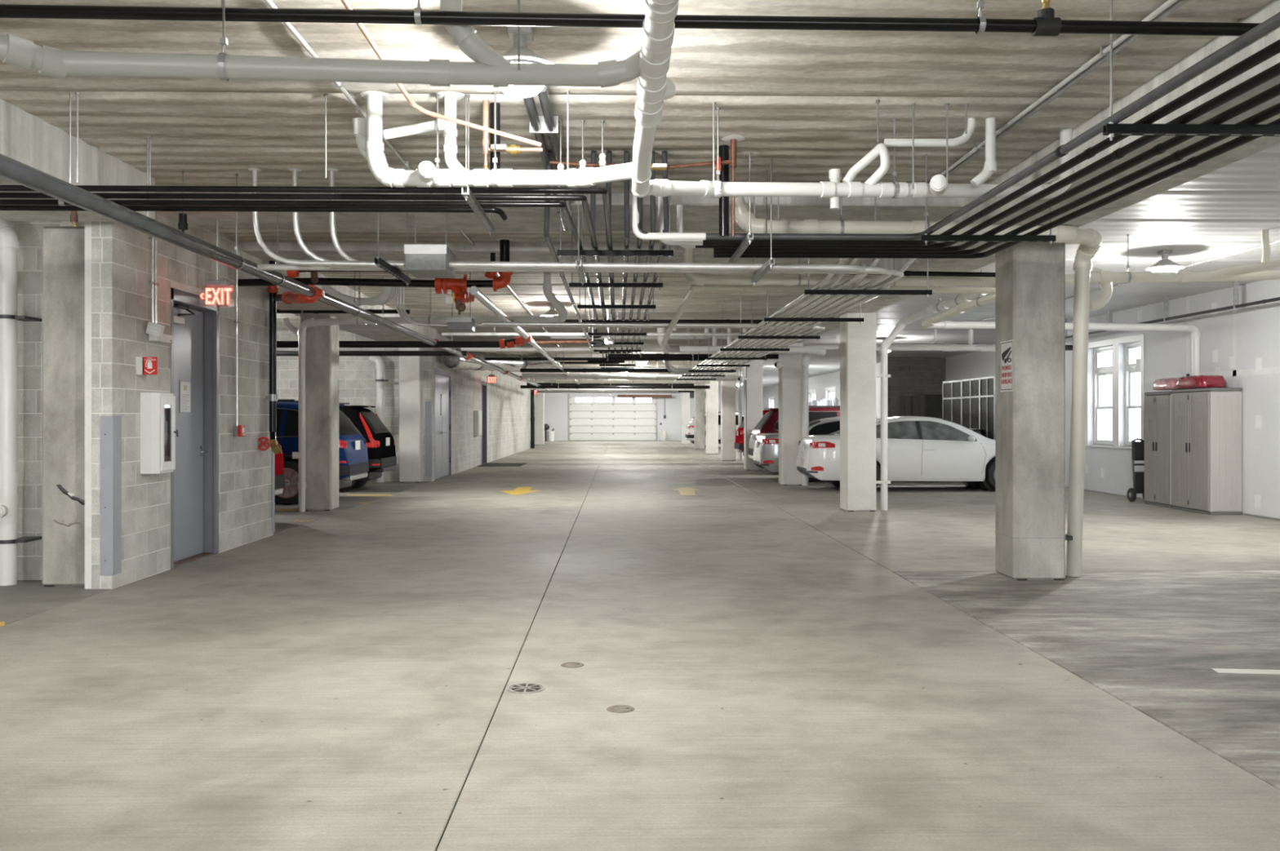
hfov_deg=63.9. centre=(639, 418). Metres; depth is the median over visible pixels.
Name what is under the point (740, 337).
channel
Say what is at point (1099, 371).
window
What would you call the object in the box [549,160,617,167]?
copper pipe
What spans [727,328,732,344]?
stub
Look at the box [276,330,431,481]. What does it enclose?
wall
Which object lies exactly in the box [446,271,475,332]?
junction box
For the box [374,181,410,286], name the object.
channel
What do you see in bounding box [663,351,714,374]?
pipe
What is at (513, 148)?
pipe
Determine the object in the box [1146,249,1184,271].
ceiling lamp
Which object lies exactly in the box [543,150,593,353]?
conduit
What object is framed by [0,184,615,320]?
conduit
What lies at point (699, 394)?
concrete column
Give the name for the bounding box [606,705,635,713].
cover
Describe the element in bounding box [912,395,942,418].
locker
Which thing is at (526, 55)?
ceiling lamp
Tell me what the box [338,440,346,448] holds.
tail lamp
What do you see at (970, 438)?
mirror
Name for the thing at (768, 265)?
channel
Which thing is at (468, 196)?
channel
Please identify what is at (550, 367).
pipe
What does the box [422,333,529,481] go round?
wall
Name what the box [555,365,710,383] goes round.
pipe
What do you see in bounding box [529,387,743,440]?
wall
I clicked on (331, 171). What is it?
conduit
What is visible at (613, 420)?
door
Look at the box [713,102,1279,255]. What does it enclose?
conduit
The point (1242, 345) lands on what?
wall
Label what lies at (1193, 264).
conduit
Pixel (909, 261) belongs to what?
conduit
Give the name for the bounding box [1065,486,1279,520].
baseboard
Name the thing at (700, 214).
concrete beam
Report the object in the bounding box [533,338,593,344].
pipe
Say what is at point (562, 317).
pipe
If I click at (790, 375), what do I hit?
concrete column
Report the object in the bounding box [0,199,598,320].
conduit
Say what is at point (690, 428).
car
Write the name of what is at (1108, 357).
window pane
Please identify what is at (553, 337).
pipe
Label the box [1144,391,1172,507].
storage cabinet
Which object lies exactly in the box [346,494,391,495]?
bay line
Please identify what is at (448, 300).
switch
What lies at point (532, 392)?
standpipe
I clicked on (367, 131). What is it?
pipe
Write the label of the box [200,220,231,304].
exit sign
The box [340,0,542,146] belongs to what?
copper pipe
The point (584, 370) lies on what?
pipe
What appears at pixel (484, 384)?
door
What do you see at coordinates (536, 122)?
conduit
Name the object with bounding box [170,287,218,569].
door
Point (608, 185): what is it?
conduit
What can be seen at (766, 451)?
car
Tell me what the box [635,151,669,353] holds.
conduit
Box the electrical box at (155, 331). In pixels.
[145,321,173,343]
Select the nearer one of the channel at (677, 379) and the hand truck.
the hand truck
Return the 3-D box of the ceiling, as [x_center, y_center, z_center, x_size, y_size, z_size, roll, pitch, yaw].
[-0.084,-2.093,26.194,20.300,0.354,76.981,0,0,-1]
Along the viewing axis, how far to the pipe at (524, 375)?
30.93 m
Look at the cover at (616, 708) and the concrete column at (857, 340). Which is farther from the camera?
the concrete column at (857, 340)
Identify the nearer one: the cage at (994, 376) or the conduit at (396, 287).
the conduit at (396, 287)
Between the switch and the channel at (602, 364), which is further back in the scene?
the channel at (602, 364)
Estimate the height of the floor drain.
0.006 m
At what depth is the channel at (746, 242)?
7.63 m
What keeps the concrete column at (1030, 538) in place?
on the floor at (798, 671)
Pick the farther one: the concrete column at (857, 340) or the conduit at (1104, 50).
the concrete column at (857, 340)
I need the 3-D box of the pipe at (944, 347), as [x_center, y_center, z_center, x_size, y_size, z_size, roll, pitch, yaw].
[5.457,-1.524,17.315,2.923,0.792,0.131,0,0,-1]
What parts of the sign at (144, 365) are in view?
panel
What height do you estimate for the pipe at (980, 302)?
0.682 m
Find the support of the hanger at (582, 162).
hanging from the ceiling
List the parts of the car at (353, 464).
roof rail, window trim, arch trim, skid plate, licence plate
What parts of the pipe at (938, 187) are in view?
threaded rod, threaded rod, threaded rod, threaded rod, threaded rod, trap arm, threaded rod, threaded rod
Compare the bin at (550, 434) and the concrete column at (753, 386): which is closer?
the concrete column at (753, 386)
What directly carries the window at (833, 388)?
in the wall at (819, 383)
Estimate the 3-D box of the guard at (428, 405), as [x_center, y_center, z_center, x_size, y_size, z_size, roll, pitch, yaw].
[-4.622,0.455,22.429,0.152,1.650,0.064,0,0,-1]
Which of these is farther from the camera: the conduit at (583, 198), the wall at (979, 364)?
the wall at (979, 364)
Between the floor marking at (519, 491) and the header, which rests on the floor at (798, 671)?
the floor marking at (519, 491)
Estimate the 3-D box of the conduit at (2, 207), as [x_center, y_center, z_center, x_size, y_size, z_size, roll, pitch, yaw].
[-5.014,-1.367,6.751,8.249,0.070,0.147,0,0,-1]
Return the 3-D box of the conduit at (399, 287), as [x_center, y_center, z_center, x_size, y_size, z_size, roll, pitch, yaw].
[-2.778,-1.494,13.146,0.631,0.631,0.032,0,0,-1]
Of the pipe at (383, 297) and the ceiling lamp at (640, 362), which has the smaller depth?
the pipe at (383, 297)
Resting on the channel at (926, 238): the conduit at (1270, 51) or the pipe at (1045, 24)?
the conduit at (1270, 51)
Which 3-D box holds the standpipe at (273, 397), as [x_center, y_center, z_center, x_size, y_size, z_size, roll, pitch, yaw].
[-4.298,-0.974,11.476,0.487,2.268,0.978,0,0,18]
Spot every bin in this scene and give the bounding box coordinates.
[544,423,554,441]
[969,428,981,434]
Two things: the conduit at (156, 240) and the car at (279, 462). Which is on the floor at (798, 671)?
the car at (279, 462)
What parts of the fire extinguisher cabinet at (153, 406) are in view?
door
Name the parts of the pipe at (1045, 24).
threaded rod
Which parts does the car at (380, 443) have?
skid plate, licence plate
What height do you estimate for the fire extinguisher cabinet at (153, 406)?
0.695 m
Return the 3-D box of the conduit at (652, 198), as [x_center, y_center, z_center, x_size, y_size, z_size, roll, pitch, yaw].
[-0.044,-1.639,14.394,0.070,0.550,14.216,0,0,-1]
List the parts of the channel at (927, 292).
threaded rod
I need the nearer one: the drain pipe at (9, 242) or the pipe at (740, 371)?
the drain pipe at (9, 242)
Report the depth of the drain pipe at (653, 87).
4.45 m
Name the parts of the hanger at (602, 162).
threaded rod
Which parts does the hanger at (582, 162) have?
threaded rod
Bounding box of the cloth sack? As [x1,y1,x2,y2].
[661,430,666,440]
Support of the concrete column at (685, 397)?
on the floor at (798, 671)
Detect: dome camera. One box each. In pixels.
[604,309,613,345]
[737,376,746,382]
[773,361,785,368]
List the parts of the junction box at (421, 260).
threaded rod, lid, threaded rod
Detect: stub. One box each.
[684,328,690,337]
[704,328,708,333]
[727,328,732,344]
[742,328,747,333]
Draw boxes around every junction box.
[404,186,456,278]
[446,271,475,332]
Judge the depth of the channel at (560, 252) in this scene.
8.28 m
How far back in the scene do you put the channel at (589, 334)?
16.28 m
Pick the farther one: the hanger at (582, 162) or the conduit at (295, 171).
the conduit at (295, 171)
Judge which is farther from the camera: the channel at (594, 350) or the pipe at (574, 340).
the channel at (594, 350)
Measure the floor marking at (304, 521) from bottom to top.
0.001 m
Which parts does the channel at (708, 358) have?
threaded rod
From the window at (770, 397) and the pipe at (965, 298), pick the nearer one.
the pipe at (965, 298)
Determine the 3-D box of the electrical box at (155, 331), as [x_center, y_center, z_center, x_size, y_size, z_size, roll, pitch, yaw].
[-4.205,-0.755,9.043,0.150,0.159,0.398,0,0,-1]
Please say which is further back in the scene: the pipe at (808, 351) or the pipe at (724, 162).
the pipe at (808, 351)
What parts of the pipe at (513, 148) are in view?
handle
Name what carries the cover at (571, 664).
on the floor at (798, 671)
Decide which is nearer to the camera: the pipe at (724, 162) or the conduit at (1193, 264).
the pipe at (724, 162)
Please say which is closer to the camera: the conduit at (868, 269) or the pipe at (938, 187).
the pipe at (938, 187)
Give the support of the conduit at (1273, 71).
on the channel at (746, 242)
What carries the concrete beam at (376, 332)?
attached to the ceiling
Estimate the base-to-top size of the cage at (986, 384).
2.350 m
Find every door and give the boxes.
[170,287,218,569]
[434,368,451,480]
[481,381,487,462]
[568,394,657,440]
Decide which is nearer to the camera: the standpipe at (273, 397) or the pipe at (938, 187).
the pipe at (938, 187)
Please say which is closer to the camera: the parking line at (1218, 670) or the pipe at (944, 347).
the parking line at (1218, 670)
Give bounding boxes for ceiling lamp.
[499,25,555,97]
[540,303,559,316]
[636,360,648,365]
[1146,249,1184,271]
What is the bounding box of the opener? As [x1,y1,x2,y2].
[608,392,693,398]
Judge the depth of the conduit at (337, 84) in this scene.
6.04 m
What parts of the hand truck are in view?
frame, folded plate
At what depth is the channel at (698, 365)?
22.32 m
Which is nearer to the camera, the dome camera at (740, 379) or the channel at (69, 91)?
the channel at (69, 91)
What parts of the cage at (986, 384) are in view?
panel, panel, panel, panel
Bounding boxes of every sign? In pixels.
[135,356,157,374]
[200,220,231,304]
[487,371,496,382]
[1000,339,1013,391]
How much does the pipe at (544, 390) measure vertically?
0.561 m
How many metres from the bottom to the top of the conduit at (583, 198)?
0.043 m
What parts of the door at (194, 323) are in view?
closer arm, lever handle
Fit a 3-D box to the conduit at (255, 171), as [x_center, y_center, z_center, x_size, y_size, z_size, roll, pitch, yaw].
[-2.439,-1.553,7.972,1.183,0.734,0.119,0,0,-9]
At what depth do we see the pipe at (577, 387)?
37.94 m
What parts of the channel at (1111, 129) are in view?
threaded rod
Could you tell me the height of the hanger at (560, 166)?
0.364 m
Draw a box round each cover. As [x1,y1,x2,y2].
[560,662,584,668]
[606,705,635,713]
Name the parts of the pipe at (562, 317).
threaded rod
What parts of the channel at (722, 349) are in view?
threaded rod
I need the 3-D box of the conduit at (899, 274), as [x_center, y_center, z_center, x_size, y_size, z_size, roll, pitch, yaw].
[-0.677,-1.205,20.628,5.289,0.074,24.724,0,0,-1]
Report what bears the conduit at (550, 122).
attached to the ceiling
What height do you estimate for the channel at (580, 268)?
0.820 m
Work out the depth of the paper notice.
9.98 m
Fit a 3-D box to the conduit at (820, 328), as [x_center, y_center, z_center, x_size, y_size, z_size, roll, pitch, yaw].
[-0.023,-1.205,23.167,4.599,0.074,19.674,0,0,-1]
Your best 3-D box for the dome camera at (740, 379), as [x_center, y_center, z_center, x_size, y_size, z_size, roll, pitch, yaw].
[2.706,-1.041,27.093,0.145,0.150,0.258,0,0,44]
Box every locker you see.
[899,395,912,416]
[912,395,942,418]
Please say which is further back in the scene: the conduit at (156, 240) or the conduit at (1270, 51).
the conduit at (156, 240)
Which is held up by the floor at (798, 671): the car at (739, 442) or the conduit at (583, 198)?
the car at (739, 442)
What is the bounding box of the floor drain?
[506,683,545,694]
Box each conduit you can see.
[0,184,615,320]
[0,191,606,320]
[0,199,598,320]
[0,204,507,220]
[148,235,155,323]
[154,211,159,324]
[233,238,239,426]
[248,168,404,266]
[257,263,903,382]
[264,0,564,354]
[288,168,404,269]
[326,168,405,271]
[328,266,891,382]
[384,260,868,382]
[395,277,447,326]
[398,286,424,324]
[401,286,447,325]
[475,323,825,382]
[482,321,817,382]
[523,95,567,231]
[537,85,576,228]
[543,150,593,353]
[590,150,610,353]
[605,150,616,353]
[621,150,629,353]
[626,196,642,353]
[630,150,656,353]
[631,11,1279,239]
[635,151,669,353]
[657,39,1279,245]
[674,257,847,382]
[676,62,1279,248]
[677,257,859,382]
[684,257,881,382]
[695,258,915,382]
[713,83,1279,252]
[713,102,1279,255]
[713,118,1279,258]
[927,0,1177,183]
[943,0,1188,177]
[979,240,1279,321]
[1065,280,1279,338]
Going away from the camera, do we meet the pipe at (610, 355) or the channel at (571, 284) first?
the channel at (571, 284)
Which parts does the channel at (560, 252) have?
threaded rod, threaded rod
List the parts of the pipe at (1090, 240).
threaded rod, threaded rod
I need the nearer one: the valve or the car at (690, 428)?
the valve
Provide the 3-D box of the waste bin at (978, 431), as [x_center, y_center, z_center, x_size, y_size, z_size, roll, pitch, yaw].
[7.803,0.805,24.464,0.668,1.150,0.668,0,0,-1]
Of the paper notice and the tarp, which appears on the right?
the tarp
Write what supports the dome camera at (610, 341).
hanging from the ceiling
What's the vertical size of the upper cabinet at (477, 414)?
0.700 m
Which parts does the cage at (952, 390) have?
panel, panel, panel, panel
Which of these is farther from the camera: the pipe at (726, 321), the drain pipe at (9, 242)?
the pipe at (726, 321)
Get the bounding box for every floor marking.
[295,520,313,522]
[501,487,539,494]
[673,487,699,495]
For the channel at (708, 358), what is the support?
hanging from the ceiling
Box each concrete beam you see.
[0,97,155,222]
[155,191,968,231]
[240,241,882,263]
[276,262,437,341]
[678,0,1279,393]
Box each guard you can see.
[100,416,121,575]
[271,451,275,533]
[425,401,432,477]
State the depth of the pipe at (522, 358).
23.46 m
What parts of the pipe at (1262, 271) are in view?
threaded rod, threaded rod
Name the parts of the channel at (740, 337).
threaded rod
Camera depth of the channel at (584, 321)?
14.28 m
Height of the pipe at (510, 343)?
0.206 m
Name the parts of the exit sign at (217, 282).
stem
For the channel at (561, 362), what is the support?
hanging from the ceiling
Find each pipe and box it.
[0,0,640,88]
[0,0,1266,36]
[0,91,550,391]
[0,217,41,586]
[238,238,513,315]
[276,304,410,314]
[276,336,524,349]
[276,350,466,356]
[282,272,567,512]
[286,270,995,283]
[321,271,391,306]
[324,90,632,187]
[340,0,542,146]
[368,355,388,482]
[377,276,395,305]
[441,312,791,336]
[461,328,839,352]
[481,99,542,169]
[484,345,725,361]
[520,353,733,373]
[520,383,710,389]
[521,355,739,381]
[526,373,693,386]
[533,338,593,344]
[536,390,678,393]
[544,390,693,392]
[546,360,706,368]
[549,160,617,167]
[549,388,693,391]
[551,328,836,339]
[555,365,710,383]
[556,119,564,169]
[564,299,795,324]
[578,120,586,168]
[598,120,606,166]
[605,341,778,359]
[631,0,678,197]
[646,99,1073,209]
[650,134,745,237]
[661,257,995,346]
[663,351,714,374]
[680,346,826,485]
[682,160,1279,311]
[729,196,1102,577]
[737,367,742,461]
[875,285,986,511]
[875,328,995,351]
[920,267,995,328]
[926,320,1200,376]
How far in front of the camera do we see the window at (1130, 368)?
18.21 m
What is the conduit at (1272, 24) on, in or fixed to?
attached to the ceiling
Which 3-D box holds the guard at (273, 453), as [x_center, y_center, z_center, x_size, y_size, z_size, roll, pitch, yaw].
[-4.351,0.745,12.135,0.034,1.230,0.082,0,0,-1]
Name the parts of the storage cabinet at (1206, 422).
door, handle, door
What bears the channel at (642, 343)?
hanging from the ceiling
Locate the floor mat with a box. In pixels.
[476,462,526,466]
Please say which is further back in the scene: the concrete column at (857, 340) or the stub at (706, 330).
the stub at (706, 330)
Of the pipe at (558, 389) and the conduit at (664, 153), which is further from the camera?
the pipe at (558, 389)
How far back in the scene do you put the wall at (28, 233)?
8.75 m
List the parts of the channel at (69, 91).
threaded rod, threaded rod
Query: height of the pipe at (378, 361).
2.779 m
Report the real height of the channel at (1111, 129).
0.660 m
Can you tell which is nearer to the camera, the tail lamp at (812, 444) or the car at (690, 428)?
the tail lamp at (812, 444)
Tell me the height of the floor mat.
0.015 m
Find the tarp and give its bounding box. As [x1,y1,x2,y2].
[1153,374,1225,391]
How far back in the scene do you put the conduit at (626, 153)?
7.70 m
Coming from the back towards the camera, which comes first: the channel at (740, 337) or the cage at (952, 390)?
the cage at (952, 390)
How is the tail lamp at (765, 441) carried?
attached to the car at (766, 451)
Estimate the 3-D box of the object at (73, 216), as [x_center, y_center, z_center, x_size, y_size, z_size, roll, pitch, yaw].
[-4.149,-1.664,7.517,0.050,0.512,0.050,0,0,-1]
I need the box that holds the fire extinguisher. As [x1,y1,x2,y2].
[164,414,168,462]
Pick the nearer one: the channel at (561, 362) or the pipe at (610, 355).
the pipe at (610, 355)
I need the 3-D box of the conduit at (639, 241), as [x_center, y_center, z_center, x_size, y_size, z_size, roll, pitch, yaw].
[-0.140,-1.639,14.392,0.060,0.550,14.216,0,0,-1]
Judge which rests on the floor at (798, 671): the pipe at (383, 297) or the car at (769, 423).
the car at (769, 423)
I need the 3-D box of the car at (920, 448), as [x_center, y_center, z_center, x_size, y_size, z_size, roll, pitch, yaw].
[5.449,0.693,20.035,4.606,1.486,2.023,0,0,-1]
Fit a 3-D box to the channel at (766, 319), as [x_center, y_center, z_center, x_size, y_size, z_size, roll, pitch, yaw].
[2.027,-1.510,11.944,1.160,0.820,0.042,0,0,-1]
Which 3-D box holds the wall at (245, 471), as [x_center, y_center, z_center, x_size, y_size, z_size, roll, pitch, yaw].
[-4.418,-0.295,10.227,0.223,3.450,3.870,0,0,-1]
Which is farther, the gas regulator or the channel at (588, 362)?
the channel at (588, 362)
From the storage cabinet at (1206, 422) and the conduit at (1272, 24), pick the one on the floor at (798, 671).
the storage cabinet at (1206, 422)
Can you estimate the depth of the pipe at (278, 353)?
19.37 m
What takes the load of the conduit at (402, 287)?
attached to the junction box at (454, 324)
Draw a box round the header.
[617,395,671,398]
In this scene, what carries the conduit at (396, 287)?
attached to the junction box at (454, 324)
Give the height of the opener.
0.379 m
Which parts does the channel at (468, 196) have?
threaded rod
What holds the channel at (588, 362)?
hanging from the ceiling
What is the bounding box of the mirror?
[967,435,975,442]
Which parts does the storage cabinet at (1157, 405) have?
door, door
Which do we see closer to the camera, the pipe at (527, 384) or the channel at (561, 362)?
the channel at (561, 362)
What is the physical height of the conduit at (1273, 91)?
0.051 m
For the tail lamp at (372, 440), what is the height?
0.650 m
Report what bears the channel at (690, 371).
hanging from the ceiling
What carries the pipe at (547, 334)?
hanging from the ceiling
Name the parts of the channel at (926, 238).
threaded rod, threaded rod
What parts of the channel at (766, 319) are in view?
threaded rod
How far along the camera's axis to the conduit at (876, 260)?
11.32 m
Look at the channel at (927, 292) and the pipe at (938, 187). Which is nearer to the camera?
the pipe at (938, 187)
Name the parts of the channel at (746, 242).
threaded rod, threaded rod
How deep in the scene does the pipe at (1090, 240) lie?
8.76 m
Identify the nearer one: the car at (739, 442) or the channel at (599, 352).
the channel at (599, 352)
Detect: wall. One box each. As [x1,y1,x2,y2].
[10,221,112,588]
[84,213,273,589]
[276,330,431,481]
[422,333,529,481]
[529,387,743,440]
[762,362,880,417]
[887,357,945,417]
[945,351,995,382]
[1065,280,1279,519]
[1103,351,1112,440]
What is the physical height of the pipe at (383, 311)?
0.421 m
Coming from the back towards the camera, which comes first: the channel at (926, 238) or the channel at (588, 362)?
the channel at (588, 362)
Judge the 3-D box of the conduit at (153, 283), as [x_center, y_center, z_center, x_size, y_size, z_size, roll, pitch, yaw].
[-4.261,-1.336,8.953,0.045,1.169,0.060,0,0,-1]
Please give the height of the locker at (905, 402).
2.050 m
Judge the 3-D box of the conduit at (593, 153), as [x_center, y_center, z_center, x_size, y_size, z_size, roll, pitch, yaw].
[-0.486,-1.639,14.385,0.064,0.550,14.216,0,0,-1]
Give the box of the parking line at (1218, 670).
[1211,668,1279,675]
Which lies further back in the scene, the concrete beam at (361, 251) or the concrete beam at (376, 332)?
the concrete beam at (376, 332)
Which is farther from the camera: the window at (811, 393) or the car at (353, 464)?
the window at (811, 393)
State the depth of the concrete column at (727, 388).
33.46 m
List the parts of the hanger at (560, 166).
threaded rod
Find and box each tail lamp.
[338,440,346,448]
[360,413,379,447]
[762,438,778,444]
[809,441,835,448]
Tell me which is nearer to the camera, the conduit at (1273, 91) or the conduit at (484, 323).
the conduit at (1273, 91)
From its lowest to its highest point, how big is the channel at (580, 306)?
0.630 m
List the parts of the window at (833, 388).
sash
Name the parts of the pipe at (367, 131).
threaded rod, threaded rod, threaded rod, threaded rod, threaded rod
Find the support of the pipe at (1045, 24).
hanging from the ceiling
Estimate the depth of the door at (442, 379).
24.03 m
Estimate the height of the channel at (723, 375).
0.820 m
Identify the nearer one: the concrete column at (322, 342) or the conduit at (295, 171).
the conduit at (295, 171)
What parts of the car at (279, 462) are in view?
skid plate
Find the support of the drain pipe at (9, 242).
attached to the wall at (28, 233)
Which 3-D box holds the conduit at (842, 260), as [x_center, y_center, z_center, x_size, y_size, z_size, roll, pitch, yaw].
[1.498,-1.368,20.777,0.301,0.399,24.516,0,0,-1]
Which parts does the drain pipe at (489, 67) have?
threaded rod, threaded rod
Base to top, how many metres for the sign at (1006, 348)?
0.441 m
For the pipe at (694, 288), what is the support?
hanging from the ceiling
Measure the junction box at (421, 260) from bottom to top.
0.774 m
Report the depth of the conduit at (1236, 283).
15.24 m
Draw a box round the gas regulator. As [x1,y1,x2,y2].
[582,327,606,346]
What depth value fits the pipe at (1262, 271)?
10.70 m
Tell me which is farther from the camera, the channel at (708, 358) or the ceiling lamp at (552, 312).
the channel at (708, 358)
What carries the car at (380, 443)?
on the floor at (798, 671)
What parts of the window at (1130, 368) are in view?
sill, sash, sash, sash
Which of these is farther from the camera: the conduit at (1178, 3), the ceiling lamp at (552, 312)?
the ceiling lamp at (552, 312)
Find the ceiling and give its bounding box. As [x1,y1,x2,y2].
[0,0,1279,387]
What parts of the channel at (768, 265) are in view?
threaded rod, threaded rod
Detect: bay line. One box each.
[276,509,297,511]
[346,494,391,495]
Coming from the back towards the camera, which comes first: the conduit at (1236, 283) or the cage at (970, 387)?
the cage at (970, 387)
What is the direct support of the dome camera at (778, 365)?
attached to the concrete column at (790, 375)
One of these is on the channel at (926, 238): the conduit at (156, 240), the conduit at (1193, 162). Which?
the conduit at (1193, 162)
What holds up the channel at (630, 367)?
hanging from the ceiling
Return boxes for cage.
[942,379,961,425]
[961,377,979,429]
[979,376,994,439]
[994,376,995,439]
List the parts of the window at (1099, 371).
sill, sash, sash, sash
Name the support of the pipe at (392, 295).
attached to the ceiling
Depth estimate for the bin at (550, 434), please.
62.24 m
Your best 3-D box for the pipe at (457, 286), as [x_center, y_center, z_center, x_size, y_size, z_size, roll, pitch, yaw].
[-3.090,-1.508,11.013,3.482,0.825,0.531,0,0,-1]
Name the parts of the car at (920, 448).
trim, licence plate, window trim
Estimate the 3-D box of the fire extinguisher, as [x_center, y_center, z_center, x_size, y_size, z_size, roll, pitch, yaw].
[-4.203,0.209,8.962,0.115,0.488,0.164,0,0,-1]
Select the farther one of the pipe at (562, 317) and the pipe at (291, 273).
the pipe at (562, 317)
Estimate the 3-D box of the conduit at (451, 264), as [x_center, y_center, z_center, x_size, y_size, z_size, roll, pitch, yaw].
[-0.345,-1.205,20.535,3.949,0.074,24.924,0,0,-1]
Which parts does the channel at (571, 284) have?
threaded rod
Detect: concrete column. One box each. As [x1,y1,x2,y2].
[41,226,84,586]
[300,315,338,511]
[399,347,422,482]
[534,382,544,444]
[680,392,689,444]
[693,383,705,449]
[705,381,718,454]
[720,372,735,461]
[743,360,762,471]
[778,342,803,485]
[840,311,875,511]
[994,241,1066,580]
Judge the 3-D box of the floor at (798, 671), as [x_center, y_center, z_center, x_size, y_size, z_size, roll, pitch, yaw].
[-0.230,1.580,26.001,20.600,0.400,76.600,0,0,-1]
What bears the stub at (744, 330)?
hanging from the ceiling
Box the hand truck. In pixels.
[1127,438,1144,502]
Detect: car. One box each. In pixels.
[275,399,368,505]
[275,442,284,495]
[338,403,396,492]
[685,412,743,444]
[734,408,778,455]
[748,405,877,459]
[753,416,933,482]
[796,416,995,491]
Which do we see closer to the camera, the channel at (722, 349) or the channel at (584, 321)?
the channel at (584, 321)
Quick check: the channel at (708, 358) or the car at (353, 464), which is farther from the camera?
the channel at (708, 358)
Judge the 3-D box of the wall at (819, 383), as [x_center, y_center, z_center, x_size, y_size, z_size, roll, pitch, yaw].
[8.096,-0.295,48.325,0.300,3.450,31.700,0,0,-1]
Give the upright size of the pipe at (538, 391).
0.695 m
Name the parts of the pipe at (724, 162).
handle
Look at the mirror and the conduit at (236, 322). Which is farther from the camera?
the mirror
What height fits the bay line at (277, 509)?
0.001 m
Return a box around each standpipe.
[265,260,278,432]
[530,390,534,448]
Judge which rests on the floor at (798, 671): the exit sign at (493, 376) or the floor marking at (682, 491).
the floor marking at (682, 491)
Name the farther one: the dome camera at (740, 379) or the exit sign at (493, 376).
the exit sign at (493, 376)
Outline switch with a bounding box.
[444,296,452,304]
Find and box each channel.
[69,91,148,217]
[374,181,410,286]
[461,93,494,235]
[556,186,673,259]
[560,361,618,364]
[568,231,662,290]
[575,160,585,285]
[577,272,655,311]
[582,281,650,323]
[587,297,646,337]
[587,346,624,363]
[591,311,644,346]
[593,349,641,352]
[599,351,631,353]
[599,353,635,366]
[600,356,634,368]
[676,353,715,381]
[681,366,724,377]
[688,339,736,373]
[696,330,750,368]
[706,319,767,361]
[720,303,789,352]
[727,152,753,263]
[737,290,820,341]
[751,158,774,285]
[764,262,863,324]
[804,218,932,297]
[921,154,1055,245]
[1102,0,1279,140]
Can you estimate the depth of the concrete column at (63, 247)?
8.40 m
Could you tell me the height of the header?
0.197 m
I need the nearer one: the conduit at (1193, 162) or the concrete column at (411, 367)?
the conduit at (1193, 162)
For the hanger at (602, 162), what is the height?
0.296 m
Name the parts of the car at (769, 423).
window trim, roof rail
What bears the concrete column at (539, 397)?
on the floor at (798, 671)
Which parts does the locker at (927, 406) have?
door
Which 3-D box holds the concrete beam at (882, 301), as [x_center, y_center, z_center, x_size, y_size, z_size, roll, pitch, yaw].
[2.859,-1.755,26.064,0.780,0.370,76.000,0,0,-1]
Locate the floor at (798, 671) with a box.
[0,440,1279,850]
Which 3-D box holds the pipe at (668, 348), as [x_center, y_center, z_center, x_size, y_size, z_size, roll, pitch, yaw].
[0.237,-1.703,20.755,7.913,0.733,1.614,0,0,-1]
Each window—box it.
[768,395,773,408]
[808,389,816,405]
[825,386,835,405]
[1084,338,1115,448]
[1115,333,1144,449]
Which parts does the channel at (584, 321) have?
threaded rod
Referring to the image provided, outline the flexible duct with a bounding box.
[442,348,552,372]
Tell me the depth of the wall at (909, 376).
32.18 m
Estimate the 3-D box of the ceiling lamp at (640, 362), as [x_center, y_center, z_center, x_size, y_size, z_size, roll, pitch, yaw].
[0.068,-1.755,31.008,0.392,0.330,0.392,0,0,-1]
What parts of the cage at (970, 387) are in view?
panel, panel, panel, panel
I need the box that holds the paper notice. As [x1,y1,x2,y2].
[179,380,190,413]
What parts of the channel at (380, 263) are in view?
threaded rod, threaded rod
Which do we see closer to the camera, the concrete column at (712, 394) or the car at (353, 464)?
the car at (353, 464)
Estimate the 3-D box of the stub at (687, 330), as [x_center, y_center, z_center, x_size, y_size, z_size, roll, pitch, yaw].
[0.978,-1.793,21.024,0.101,0.254,0.101,0,0,-1]
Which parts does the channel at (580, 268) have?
threaded rod, threaded rod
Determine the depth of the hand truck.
16.95 m
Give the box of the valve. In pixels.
[257,431,280,453]
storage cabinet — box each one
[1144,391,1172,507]
[1171,387,1242,515]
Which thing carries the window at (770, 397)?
in the wall at (819, 383)
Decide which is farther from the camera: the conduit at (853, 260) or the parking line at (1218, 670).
the conduit at (853, 260)
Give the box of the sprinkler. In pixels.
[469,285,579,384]
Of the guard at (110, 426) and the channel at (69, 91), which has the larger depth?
the guard at (110, 426)
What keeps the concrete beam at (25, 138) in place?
attached to the ceiling
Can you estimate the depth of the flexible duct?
25.73 m

